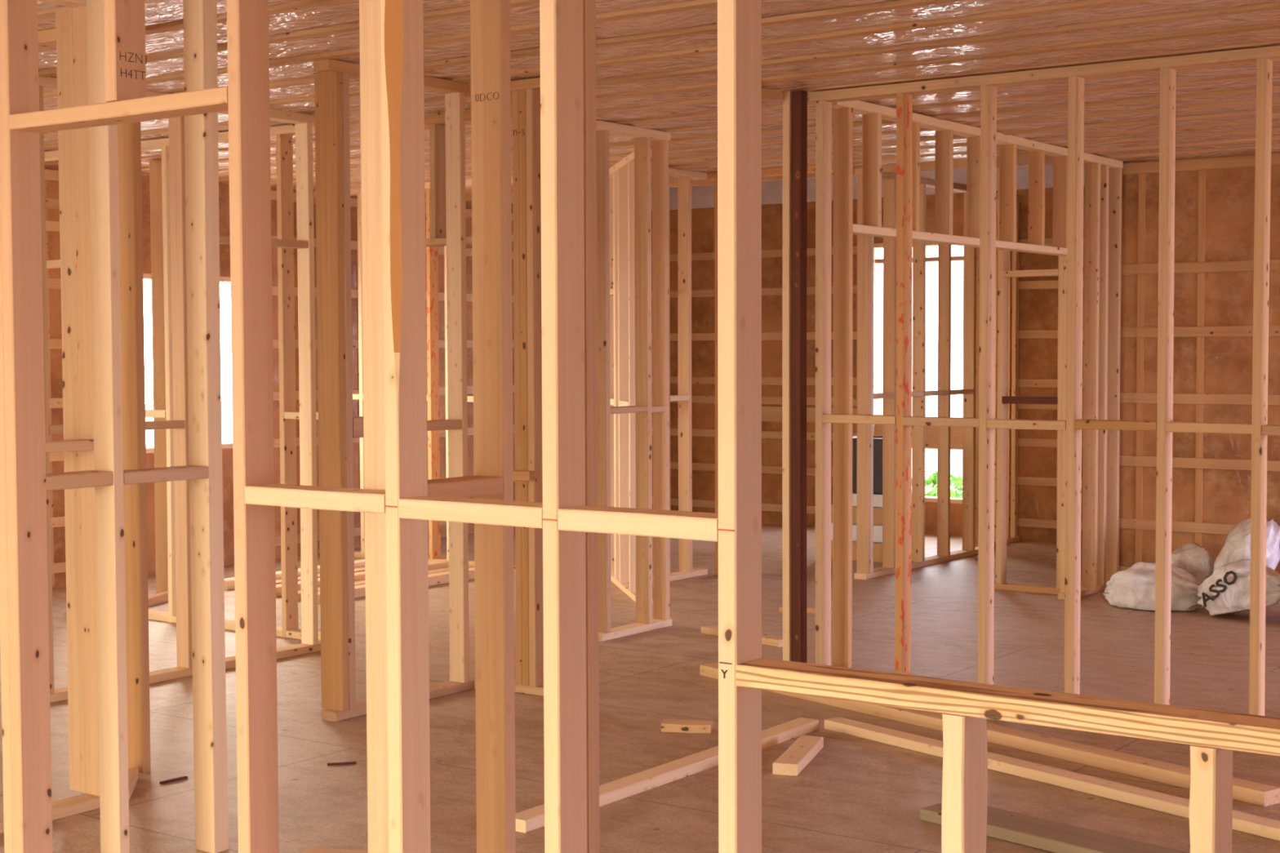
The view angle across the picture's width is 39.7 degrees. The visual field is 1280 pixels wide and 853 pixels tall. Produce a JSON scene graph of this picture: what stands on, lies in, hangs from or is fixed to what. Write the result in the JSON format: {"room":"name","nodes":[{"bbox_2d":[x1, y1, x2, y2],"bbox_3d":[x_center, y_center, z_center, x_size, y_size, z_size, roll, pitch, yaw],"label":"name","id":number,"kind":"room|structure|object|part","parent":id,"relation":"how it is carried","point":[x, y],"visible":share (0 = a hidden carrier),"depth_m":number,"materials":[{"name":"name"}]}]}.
{"room":"construction site","nodes":[
{"label":"construction site","id":0,"kind":"room"},
{"bbox_2d":[44,164,515,588],"bbox_3d":[-5.320,-0.254,9.504,0.174,2.800,17.250,2,3,36],"label":"wall","id":1,"kind":"structure","parent":0,"point":[54,332],"depth_m":13.02,"materials":[{"name":"brown wood"}]},
{"bbox_2d":[142,273,232,453],"bbox_3d":[-3.330,-0.438,12.286,0.140,1.230,1.500,2,3,36],"label":"window","id":2,"kind":"structure","parent":1,"relation":"in","point":[145,276],"depth_m":12.63,"materials":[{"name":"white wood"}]},
{"bbox_3d":[-3.328,0.159,12.312,0.140,0.035,1.500,2,3,36],"label":"sill","id":3,"kind":"part","parent":2,"relation":"part of","materials":[{"name":"brown wood"}]},
{"bbox_2d":[425,154,1048,204],"bbox_3d":[0.406,-1.759,12.555,5.560,0.100,0.050,2,3,36],"label":"trim","id":4,"kind":"structure","parent":1,"relation":"attached to","point":[957,163],"depth_m":11.78,"materials":[{"name":"brown wood"}]},
{"bbox_2d":[0,524,1279,852],"bbox_3d":[0.344,1.328,5.512,14.200,0.050,17.650,2,3,36],"label":"floor","id":5,"kind":"structure","parent":0,"point":[856,794],"depth_m":7.14,"materials":[{"name":"brown wood"}]},
{"bbox_2d":[0,0,99,834],"bbox_3d":[-2.103,-0.065,5.683,0.181,2.736,0.880,2,3,36],"label":"frame","id":6,"kind":"object","parent":5,"relation":"on","point":[77,446],"visible":0.69,"depth_m":5.97,"materials":[{"name":"brown wood"}]},
{"bbox_3d":[-2.062,1.283,5.715,0.090,0.038,0.880,2,3,36],"label":"plate","id":7,"kind":"part","parent":6,"relation":"part of","materials":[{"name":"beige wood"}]},
{"bbox_3d":[-2.072,-1.408,5.598,0.090,0.046,0.880,2,3,36],"label":"plate","id":8,"kind":"part","parent":6,"relation":"part of","materials":[{"name":"brown wood"}]},
{"bbox_2d":[37,27,151,773],"bbox_3d":[-2.346,-0.112,6.783,1.283,2.735,0.090,2,3,36],"label":"frame","id":9,"kind":"object","parent":5,"relation":"on","point":[129,137],"visible":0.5,"depth_m":6.44,"materials":[{"name":"brown wood"}]},
{"bbox_3d":[-2.352,-1.456,6.725,1.280,0.045,0.090,2,3,36],"label":"plate","id":10,"kind":"part","parent":9,"relation":"part of","materials":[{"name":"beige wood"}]},
{"bbox_2d":[128,768,137,799],"bbox_3d":[-1.825,1.259,6.226,0.092,0.040,0.332,-1,3,-11],"label":"floor plate","id":11,"kind":"object","parent":5,"relation":"on","point":[132,772],"visible":0.38,"depth_m":6.25,"materials":[{"name":"brown wood"}]},
{"bbox_2d":[45,0,228,852],"bbox_3d":[-1.573,-0.040,5.093,0.092,2.736,1.000,2,3,36],"label":"frame","id":12,"kind":"object","parent":5,"relation":"on","point":[203,471],"visible":0.96,"depth_m":5.35,"materials":[{"name":"brown wood"}]},
{"bbox_2d":[148,591,168,606],"bbox_3d":[-2.927,1.051,10.944,0.062,0.051,0.538,0,3,14],"label":"board","id":13,"kind":"object","parent":5,"relation":"on","point":[161,597],"visible":0.33,"depth_m":10.80,"materials":[{"name":"brown wood"}]},
{"bbox_2d":[149,160,168,594],"bbox_3d":[-3.013,-0.302,11.165,0.140,2.735,0.040,2,3,36],"label":"frame","id":14,"kind":"object","parent":5,"relation":"on","point":[155,166],"visible":0.48,"depth_m":11.15,"materials":[{"name":"brown wood"}]},
{"bbox_2d":[159,776,187,784],"bbox_3d":[-1.672,1.269,6.353,0.015,0.009,0.110,2,3,41],"label":"wood splinter","id":15,"kind":"object","parent":5,"relation":"on","point":[183,777],"visible":1,"depth_m":6.35,"materials":[{"name":"brown wood"}]},
{"bbox_2d":[38,75,320,702],"bbox_3d":[-2.147,-0.184,8.406,0.093,2.737,1.800,2,3,36],"label":"frame","id":16,"kind":"object","parent":5,"relation":"on","point":[304,122],"visible":0.44,"depth_m":8.40,"materials":[{"name":"brown wood"}]},
{"bbox_3d":[-2.152,-1.528,8.347,0.090,0.046,1.800,2,3,36],"label":"plate","id":17,"kind":"part","parent":16,"relation":"part of","materials":[{"name":"brown wood"}]},
{"bbox_3d":[-2.143,1.164,8.466,0.090,0.039,1.800,2,3,36],"label":"plate","id":18,"kind":"part","parent":16,"relation":"part of","materials":[{"name":"brown wood"}]},
{"bbox_2d":[44,124,320,639],"bbox_3d":[-2.728,-0.256,10.094,2.700,2.735,0.094,2,3,36],"label":"frame","id":19,"kind":"object","parent":5,"relation":"on","point":[288,415],"visible":0.34,"depth_m":9.51,"materials":[{"name":"brown wood"}]},
{"bbox_3d":[-2.733,-1.599,10.034,2.700,0.046,0.090,2,3,36],"label":"plate","id":20,"kind":"part","parent":19,"relation":"part of","materials":[{"name":"brown wood"}]},
{"bbox_3d":[-2.502,1.097,9.995,2.157,0.038,0.089,2,3,36],"label":"plate","id":21,"kind":"part","parent":19,"relation":"part of","materials":[{"name":"brown wood"}]},
{"bbox_2d":[223,559,364,590],"bbox_3d":[-2.278,0.997,12.035,0.112,0.062,1.470,2,3,36],"label":"board","id":22,"kind":"object","parent":5,"relation":"on","point":[228,582],"visible":0.16,"depth_m":11.79,"materials":[{"name":"brown wood"}]},
{"bbox_2d":[275,567,364,584],"bbox_3d":[-2.062,1.008,11.886,0.112,0.047,1.540,2,3,36],"label":"board","id":23,"kind":"object","parent":5,"relation":"on","point":[362,569],"visible":0.09,"depth_m":11.79,"materials":[{"name":"brown wood"}]},
{"bbox_2d":[301,846,368,852],"bbox_3d":[-0.890,1.304,5.371,0.273,0.021,0.088,0,3,12],"label":"board","id":24,"kind":"object","parent":5,"relation":"on","point":[309,850],"visible":0.73,"depth_m":5.39,"materials":[{"name":"brown wood"}]},
{"bbox_2d":[327,761,355,765],"bbox_3d":[-1.112,1.257,6.601,0.106,0.008,0.011,-1,3,-13],"label":"wood splinter","id":25,"kind":"object","parent":5,"relation":"on","point":[347,762],"visible":1,"depth_m":6.60,"materials":[{"name":"brown wood"}]},
{"bbox_2d":[275,561,447,597],"bbox_3d":[-1.858,1.006,11.746,0.113,0.062,1.610,2,3,36],"label":"board","id":26,"kind":"object","parent":5,"relation":"on","point":[358,576],"visible":0.16,"depth_m":11.69,"materials":[{"name":"brown wood"}]},
{"bbox_2d":[297,565,474,600],"bbox_3d":[-1.659,1.019,11.610,0.111,0.047,1.680,2,3,36],"label":"board","id":27,"kind":"object","parent":5,"relation":"on","point":[362,582],"visible":0.09,"depth_m":11.49,"materials":[{"name":"brown wood"}]},
{"bbox_2d":[313,58,474,721],"bbox_3d":[-1.066,-0.157,7.687,0.134,2.736,0.870,2,3,36],"label":"frame","id":28,"kind":"object","parent":5,"relation":"on","point":[337,426],"visible":0.82,"depth_m":7.40,"materials":[{"name":"brown wood"}]},
{"bbox_3d":[-1.054,-1.500,7.616,0.089,0.046,0.870,2,3,36],"label":"plate","id":29,"kind":"part","parent":28,"relation":"part of","materials":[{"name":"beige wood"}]},
{"bbox_3d":[-1.044,1.191,7.734,0.089,0.039,0.870,2,3,36],"label":"plate","id":30,"kind":"part","parent":28,"relation":"part of","materials":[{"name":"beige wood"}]},
{"bbox_2d":[317,567,474,604],"bbox_3d":[-1.486,1.016,11.492,0.110,0.062,1.750,2,3,36],"label":"board","id":31,"kind":"object","parent":5,"relation":"on","point":[440,578],"visible":0.18,"depth_m":11.61,"materials":[{"name":"brown wood"}]},
{"bbox_2d":[313,175,515,572],"bbox_3d":[-1.522,-0.377,12.733,2.200,2.736,0.094,2,3,36],"label":"frame","id":32,"kind":"object","parent":5,"relation":"on","point":[432,252],"visible":0.12,"depth_m":12.70,"materials":[{"name":"brown wood"}]},
{"bbox_3d":[-1.527,-1.720,12.675,2.200,0.046,0.090,2,3,36],"label":"plate","id":33,"kind":"part","parent":32,"relation":"part of","materials":[{"name":"brown wood"}]},
{"bbox_3d":[-1.518,0.970,12.793,2.200,0.039,0.089,2,3,36],"label":"plate","id":34,"kind":"part","parent":32,"relation":"part of","materials":[{"name":"brown wood"}]},
{"bbox_2d":[427,0,515,852],"bbox_3d":[-0.413,0.009,3.881,0.090,2.736,0.330,2,3,36],"label":"frame","id":35,"kind":"object","parent":5,"relation":"on","point":[492,478],"visible":0.97,"depth_m":3.97,"materials":[{"name":"brown wood"}]},
{"bbox_2d":[510,77,543,696],"bbox_3d":[-0.542,-0.169,7.927,0.420,2.736,0.131,2,3,36],"label":"frame","id":36,"kind":"object","parent":5,"relation":"on","point":[526,93],"visible":0.84,"depth_m":7.87,"materials":[{"name":"brown wood"}]},
{"bbox_3d":[-0.536,-1.513,7.883,0.420,0.046,0.090,2,3,36],"label":"plate","id":37,"kind":"part","parent":36,"relation":"part of","materials":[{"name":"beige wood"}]},
{"bbox_3d":[-0.526,1.178,8.002,0.420,0.038,0.090,2,3,36],"label":"plate","id":38,"kind":"part","parent":36,"relation":"part of","materials":[{"name":"brown wood"}]},
{"bbox_2d":[608,148,653,604],"bbox_3d":[-0.126,-0.330,11.559,0.095,2.735,1.920,-1,3,-9],"label":"frame","id":39,"kind":"object","parent":5,"relation":"on","point":[621,175],"visible":0.71,"depth_m":11.33,"materials":[{"name":"brown wood"}]},
{"bbox_3d":[-0.131,-1.673,11.499,0.090,0.046,1.920,-1,3,-9],"label":"plate","id":40,"kind":"part","parent":39,"relation":"part of","materials":[{"name":"brown wood"}]},
{"bbox_3d":[-0.121,1.017,11.618,0.089,0.038,1.920,-1,3,-9],"label":"plate","id":41,"kind":"part","parent":39,"relation":"part of","materials":[{"name":"brown wood"}]},
{"bbox_2d":[595,120,671,641],"bbox_3d":[-0.051,-0.243,9.578,0.094,2.736,0.650,2,3,36],"label":"frame","id":42,"kind":"object","parent":5,"relation":"on","point":[651,411],"visible":0.82,"depth_m":9.65,"materials":[{"name":"brown wood"}]},
{"bbox_3d":[-0.056,-1.587,9.519,0.090,0.045,0.650,2,3,36],"label":"plate","id":43,"kind":"part","parent":42,"relation":"part of","materials":[{"name":"brown wood"}]},
{"bbox_3d":[-0.047,1.105,9.638,0.090,0.038,0.650,2,3,36],"label":"plate","id":44,"kind":"part","parent":42,"relation":"part of","materials":[{"name":"brown wood"}]},
{"bbox_2d":[0,0,1279,852],"bbox_3d":[0.233,0.040,3.117,4.450,2.736,0.135,2,3,36],"label":"frame","id":45,"kind":"object","parent":5,"relation":"on","point":[394,500],"visible":1,"depth_m":3.55,"materials":[{"name":"brown wood"}]},
{"bbox_3d":[1.031,0.459,2.539,2.058,0.039,0.090,2,3,36],"label":"sill","id":46,"kind":"part","parent":45,"relation":"part of","materials":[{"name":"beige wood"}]},
{"bbox_2d":[515,717,818,833],"bbox_3d":[0.145,1.244,6.439,0.092,0.041,1.870,2,3,36],"label":"board","id":47,"kind":"object","parent":5,"relation":"on","point":[527,820],"visible":0.66,"depth_m":6.33,"materials":[{"name":"brown wood"}]},
{"bbox_2d":[650,166,707,582],"bbox_3d":[0.258,-0.344,11.846,0.092,2.735,0.560,2,3,36],"label":"frame","id":48,"kind":"object","parent":5,"relation":"on","point":[685,177],"visible":0.54,"depth_m":11.88,"materials":[{"name":"brown wood"}]},
{"bbox_3d":[0.254,-1.687,11.787,0.090,0.046,0.560,2,3,36],"label":"plate","id":49,"kind":"part","parent":48,"relation":"part of","materials":[{"name":"brown wood"}]},
{"bbox_3d":[0.263,1.003,11.905,0.090,0.039,0.560,2,3,36],"label":"plate","id":50,"kind":"part","parent":48,"relation":"part of","materials":[{"name":"brown wood"}]},
{"bbox_2d":[661,719,713,733],"bbox_3d":[0.192,1.215,7.167,0.201,0.037,0.092,0,3,9],"label":"lumber offcut","id":51,"kind":"object","parent":5,"relation":"on","point":[667,725],"visible":1,"depth_m":7.13,"materials":[{"name":"brown wood"}]},
{"bbox_2d":[701,625,718,636],"bbox_3d":[0.402,1.110,9.466,0.238,0.039,0.301,-2,3,-40],"label":"lumber offcut","id":52,"kind":"object","parent":5,"relation":"on","point":[713,630],"depth_m":9.56,"materials":[{"name":"brown wood"}]},
{"bbox_2d":[707,163,833,575],"bbox_3d":[0.896,-0.344,11.800,1.000,2.736,0.091,2,3,36],"label":"frame","id":53,"kind":"object","parent":5,"relation":"on","point":[775,171],"visible":0.1,"depth_m":11.99,"materials":[{"name":"brown wood"}]},
{"bbox_3d":[0.891,-1.688,11.740,1.000,0.046,0.090,2,3,36],"label":"plate","id":54,"kind":"part","parent":53,"relation":"part of","materials":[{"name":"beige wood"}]},
{"bbox_2d":[761,633,782,647],"bbox_3d":[0.676,1.123,9.139,0.241,0.039,0.364,-2,3,-40],"label":"lumber offcut","id":55,"kind":"object","parent":5,"relation":"on","point":[770,640],"depth_m":9.20,"materials":[{"name":"brown wood"}]},
{"bbox_2d":[782,90,807,662],"bbox_3d":[0.730,-0.189,8.292,0.096,2.735,0.090,2,3,36],"label":"post","id":56,"kind":"object","parent":5,"relation":"on","point":[795,102],"visible":0.94,"depth_m":8.26,"materials":[{"name":"brown wood"}]},
{"bbox_2d":[773,735,823,776],"bbox_3d":[0.596,1.232,6.639,0.092,0.043,0.474,1,3,17],"label":"lumber offcut","id":57,"kind":"object","parent":5,"relation":"on","point":[804,749],"visible":1,"depth_m":6.56,"materials":[{"name":"brown wood"}]},
{"bbox_2d":[778,605,832,614],"bbox_3d":[0.988,1.074,10.341,0.345,0.030,0.063,1,3,19],"label":"lumber offcut","id":58,"kind":"object","parent":5,"relation":"on","point":[809,610],"visible":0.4,"depth_m":10.31,"materials":[{"name":"brown wood"}]},
{"bbox_2d":[831,540,882,562],"bbox_3d":[1.710,0.895,13.103,0.500,0.140,0.600,1,3,30],"label":"carton","id":59,"kind":"object","parent":5,"relation":"on","point":[877,547],"visible":0.14,"depth_m":12.77,"materials":[{"name":"brown cardboard"}]},
{"bbox_2d":[831,523,882,542],"bbox_3d":[1.709,0.764,13.098,0.460,0.120,0.550,1,3,28],"label":"carton","id":60,"kind":"object","parent":59,"relation":"on","point":[877,530],"visible":0.1,"depth_m":12.79,"materials":[{"name":"white cardboard"}]},
{"bbox_2d":[831,504,882,525],"bbox_3d":[1.717,0.638,13.086,0.480,0.130,0.500,1,3,33],"label":"carton","id":61,"kind":"object","parent":60,"relation":"on","point":[877,511],"visible":0.02,"depth_m":12.80,"materials":[{"name":"brown cardboard"}]},
{"bbox_2d":[852,493,882,506],"bbox_3d":[1.720,0.526,13.104,0.420,0.090,0.500,1,3,30],"label":"carton","id":62,"kind":"object","parent":61,"relation":"on","point":[877,498],"visible":0.02,"depth_m":12.83,"materials":[{"name":"white cardboard"}]},
{"bbox_2d":[852,435,882,493],"bbox_3d":[1.719,0.281,13.093,0.360,0.400,0.360,1,3,24],"label":"bin","id":63,"kind":"object","parent":62,"relation":"on","point":[877,441],"visible":0.19,"depth_m":12.90,"materials":[{"name":"black plastic"}]},
{"bbox_2d":[853,168,977,579],"bbox_3d":[2.035,-0.382,12.571,0.094,2.735,1.950,2,3,36],"label":"frame","id":64,"kind":"object","parent":5,"relation":"on","point":[865,395],"visible":0.83,"depth_m":12.43,"materials":[{"name":"brown wood"}]},
{"bbox_3d":[2.030,-1.725,12.512,0.090,0.045,1.950,2,3,36],"label":"plate","id":65,"kind":"part","parent":64,"relation":"part of","materials":[{"name":"brown wood"}]},
{"bbox_3d":[2.040,0.965,12.630,0.089,0.039,1.950,2,3,36],"label":"plate","id":66,"kind":"part","parent":64,"relation":"part of","materials":[{"name":"brown wood"}]},
{"bbox_2d":[831,99,1123,667],"bbox_3d":[1.981,-0.265,9.923,0.094,2.736,3.720,2,3,36],"label":"frame","id":67,"kind":"object","parent":5,"relation":"on","point":[1103,175],"visible":0.85,"depth_m":10.02,"materials":[{"name":"brown wood"}]},
{"bbox_3d":[1.976,-1.609,9.864,0.090,0.046,3.720,2,3,36],"label":"plate","id":68,"kind":"part","parent":67,"relation":"part of","materials":[{"name":"brown wood"}]},
{"bbox_3d":[2.836,1.027,11.168,0.090,0.038,0.800,2,3,36],"label":"plate","id":69,"kind":"part","parent":67,"relation":"part of","materials":[{"name":"brown wood"}]},
{"bbox_2d":[699,662,1279,806],"bbox_3d":[1.230,1.202,7.190,0.101,0.050,3.033,-2,3,-37],"label":"board","id":70,"kind":"object","parent":5,"relation":"on","point":[1245,791],"visible":0.61,"depth_m":6.63,"materials":[{"name":"brown wood"}]},
{"bbox_2d":[974,192,1022,546],"bbox_3d":[2.790,-0.440,13.829,0.095,2.736,0.702,2,3,36],"label":"frame","id":71,"kind":"object","parent":5,"relation":"on","point":[1011,537],"visible":0.16,"depth_m":13.94,"materials":[{"name":"brown wood"}]},
{"bbox_3d":[2.796,0.908,13.889,0.089,0.038,0.700,2,3,36],"label":"plate","id":72,"kind":"part","parent":71,"relation":"part of","materials":[{"name":"brown wood"}]},
{"bbox_3d":[2.787,-1.784,13.770,0.090,0.046,0.700,2,3,36],"label":"plate","id":73,"kind":"part","parent":71,"relation":"part of","materials":[{"name":"brown wood"}]},
{"bbox_2d":[994,155,1062,594],"bbox_3d":[2.475,-0.321,11.162,0.530,2.736,0.093,2,3,36],"label":"frame","id":74,"kind":"object","parent":5,"relation":"on","point":[1004,273],"visible":0.55,"depth_m":11.23,"materials":[{"name":"brown wood"}]},
{"bbox_3d":[2.470,-1.664,11.101,0.530,0.046,0.090,2,3,36],"label":"plate","id":75,"kind":"part","parent":74,"relation":"part of","materials":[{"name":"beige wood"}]},
{"bbox_3d":[2.479,1.027,11.220,0.530,0.039,0.090,2,3,36],"label":"plate","id":76,"kind":"part","parent":74,"relation":"part of","materials":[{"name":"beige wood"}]},
{"bbox_2d":[808,44,1279,715],"bbox_3d":[2.686,-0.139,6.989,4.600,2.735,0.094,2,3,36],"label":"frame","id":77,"kind":"object","parent":5,"relation":"on","point":[1164,425],"visible":0.88,"depth_m":7.59,"materials":[{"name":"brown wood"}]},
{"bbox_3d":[2.682,-1.482,6.931,4.600,0.046,0.090,2,3,36],"label":"plate","id":78,"kind":"part","parent":77,"relation":"part of","materials":[{"name":"brown wood"}]},
{"bbox_2d":[824,716,1279,841],"bbox_3d":[1.617,1.253,6.104,0.090,0.040,2.778,-2,3,-37],"label":"board","id":79,"kind":"object","parent":5,"relation":"on","point":[1242,822],"visible":0.8,"depth_m":6.22,"materials":[{"name":"brown wood"}]},
{"bbox_2d":[920,803,1188,852],"bbox_3d":[1.465,1.287,5.323,0.193,0.041,1.434,-2,3,-42],"label":"board","id":80,"kind":"object","parent":5,"relation":"on","point":[1037,833],"visible":0.71,"depth_m":5.48,"materials":[{"name":"brown wood"}]},
{"bbox_2d":[1102,561,1200,611],"bbox_3d":[3.054,0.938,10.514,0.610,0.271,0.402,2,3,36],"label":"plastic sack","id":81,"kind":"object","parent":5,"relation":"on","point":[1134,587],"visible":0.87,"depth_m":10.38,"materials":[{"name":"white plastic"}]},
{"bbox_2d":[1171,542,1214,583],"bbox_3d":[3.381,0.887,10.913,0.349,0.336,0.289,0,3,4],"label":"plastic sack","id":82,"kind":"object","parent":5,"relation":"on","point":[1194,559],"visible":0.3,"depth_m":10.80,"materials":[{"name":"white plastic"}]},
{"bbox_2d":[1196,559,1279,615],"bbox_3d":[3.432,0.920,10.105,0.525,0.341,0.398,2,3,36],"label":"plastic sack","id":83,"kind":"object","parent":5,"relation":"on","point":[1227,590],"visible":0.84,"depth_m":9.98,"materials":[{"name":"white plastic"}]},
{"bbox_2d":[1213,517,1279,572],"bbox_3d":[3.650,0.799,10.621,0.380,0.535,0.407,1,3,23],"label":"plastic sack","id":84,"kind":"object","parent":83,"relation":"on","point":[1237,547],"visible":0.46,"depth_m":10.49,"materials":[{"name":"white plastic"}]},
{"bbox_2d":[37,0,1279,197],"bbox_3d":[0.305,-1.503,5.347,14.200,0.178,17.550,2,3,36],"label":"ceiling","id":85,"kind":"structure","parent":0,"point":[656,60],"depth_m":7.34,"materials":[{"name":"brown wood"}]},
{"bbox_2d":[424,106,513,246],"bbox_3d":[-0.886,-1.253,8.959,1.170,0.658,0.091,2,3,36],"label":"frame","id":86,"kind":"object","parent":85,"relation":"attached to","point":[436,123],"visible":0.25,"depth_m":9.03,"materials":[{"name":"brown wood"}]},
{"bbox_3d":[-0.887,-1.559,8.946,1.170,0.046,0.090,2,3,36],"label":"plate","id":87,"kind":"part","parent":86,"relation":"part of","materials":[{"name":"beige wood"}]},
{"bbox_2d":[761,88,781,102],"bbox_3d":[0.507,-1.525,8.110,0.282,0.046,0.091,-2,3,-31],"label":"plate","id":88,"kind":"object","parent":85,"relation":"attached to","point":[767,95],"visible":0.33,"depth_m":8.12,"materials":[{"name":"brown wood"}]},
{"bbox_2d":[651,163,1085,544],"bbox_3d":[2.020,-0.827,14.912,5.780,3.420,0.173,2,3,36],"label":"wall","id":89,"kind":"structure","parent":0,"point":[1037,296],"depth_m":15.25,"materials":[{"name":"brown wood"}]},
{"bbox_2d":[873,242,963,503],"bbox_3d":[2.382,-0.453,14.677,1.000,2.150,0.140,2,3,36],"label":"window","id":90,"kind":"structure","parent":89,"relation":"in","point":[956,440],"depth_m":14.89,"materials":[{"name":"glass"},{"name":"wood"}]},
{"bbox_3d":[2.386,0.604,14.723,1.000,0.035,0.140,2,3,36],"label":"sill","id":91,"kind":"part","parent":90,"relation":"part of","materials":[{"name":"brown wood"}]},
{"bbox_2d":[1118,151,1279,573],"bbox_3d":[6.437,-0.281,9.179,8.240,2.800,0.174,2,3,36],"label":"wall","id":92,"kind":"structure","parent":0,"point":[1215,196],"depth_m":11.18,"materials":[{"name":"brown wood"}]},
{"label":"outside","id":93,"kind":"structure","parent":0,"visible":0},
{"bbox_2d":[145,401,962,493],"bbox_3d":[1.772,1.777,11.129,110.000,0.050,100.000,2,3,36],"label":"ground","id":94,"kind":"structure","parent":93,"point":[956,455],"depth_m":45.77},
{"bbox_2d":[924,469,962,497],"bbox_3d":[2.861,0.941,17.203,1.125,1.079,1.161,2,3,36],"label":"shrub","id":95,"kind":"object","parent":94,"relation":"on","point":[931,481],"visible":0.11,"depth_m":17.02,"materials":[{"name":"green plant"}]}
]}

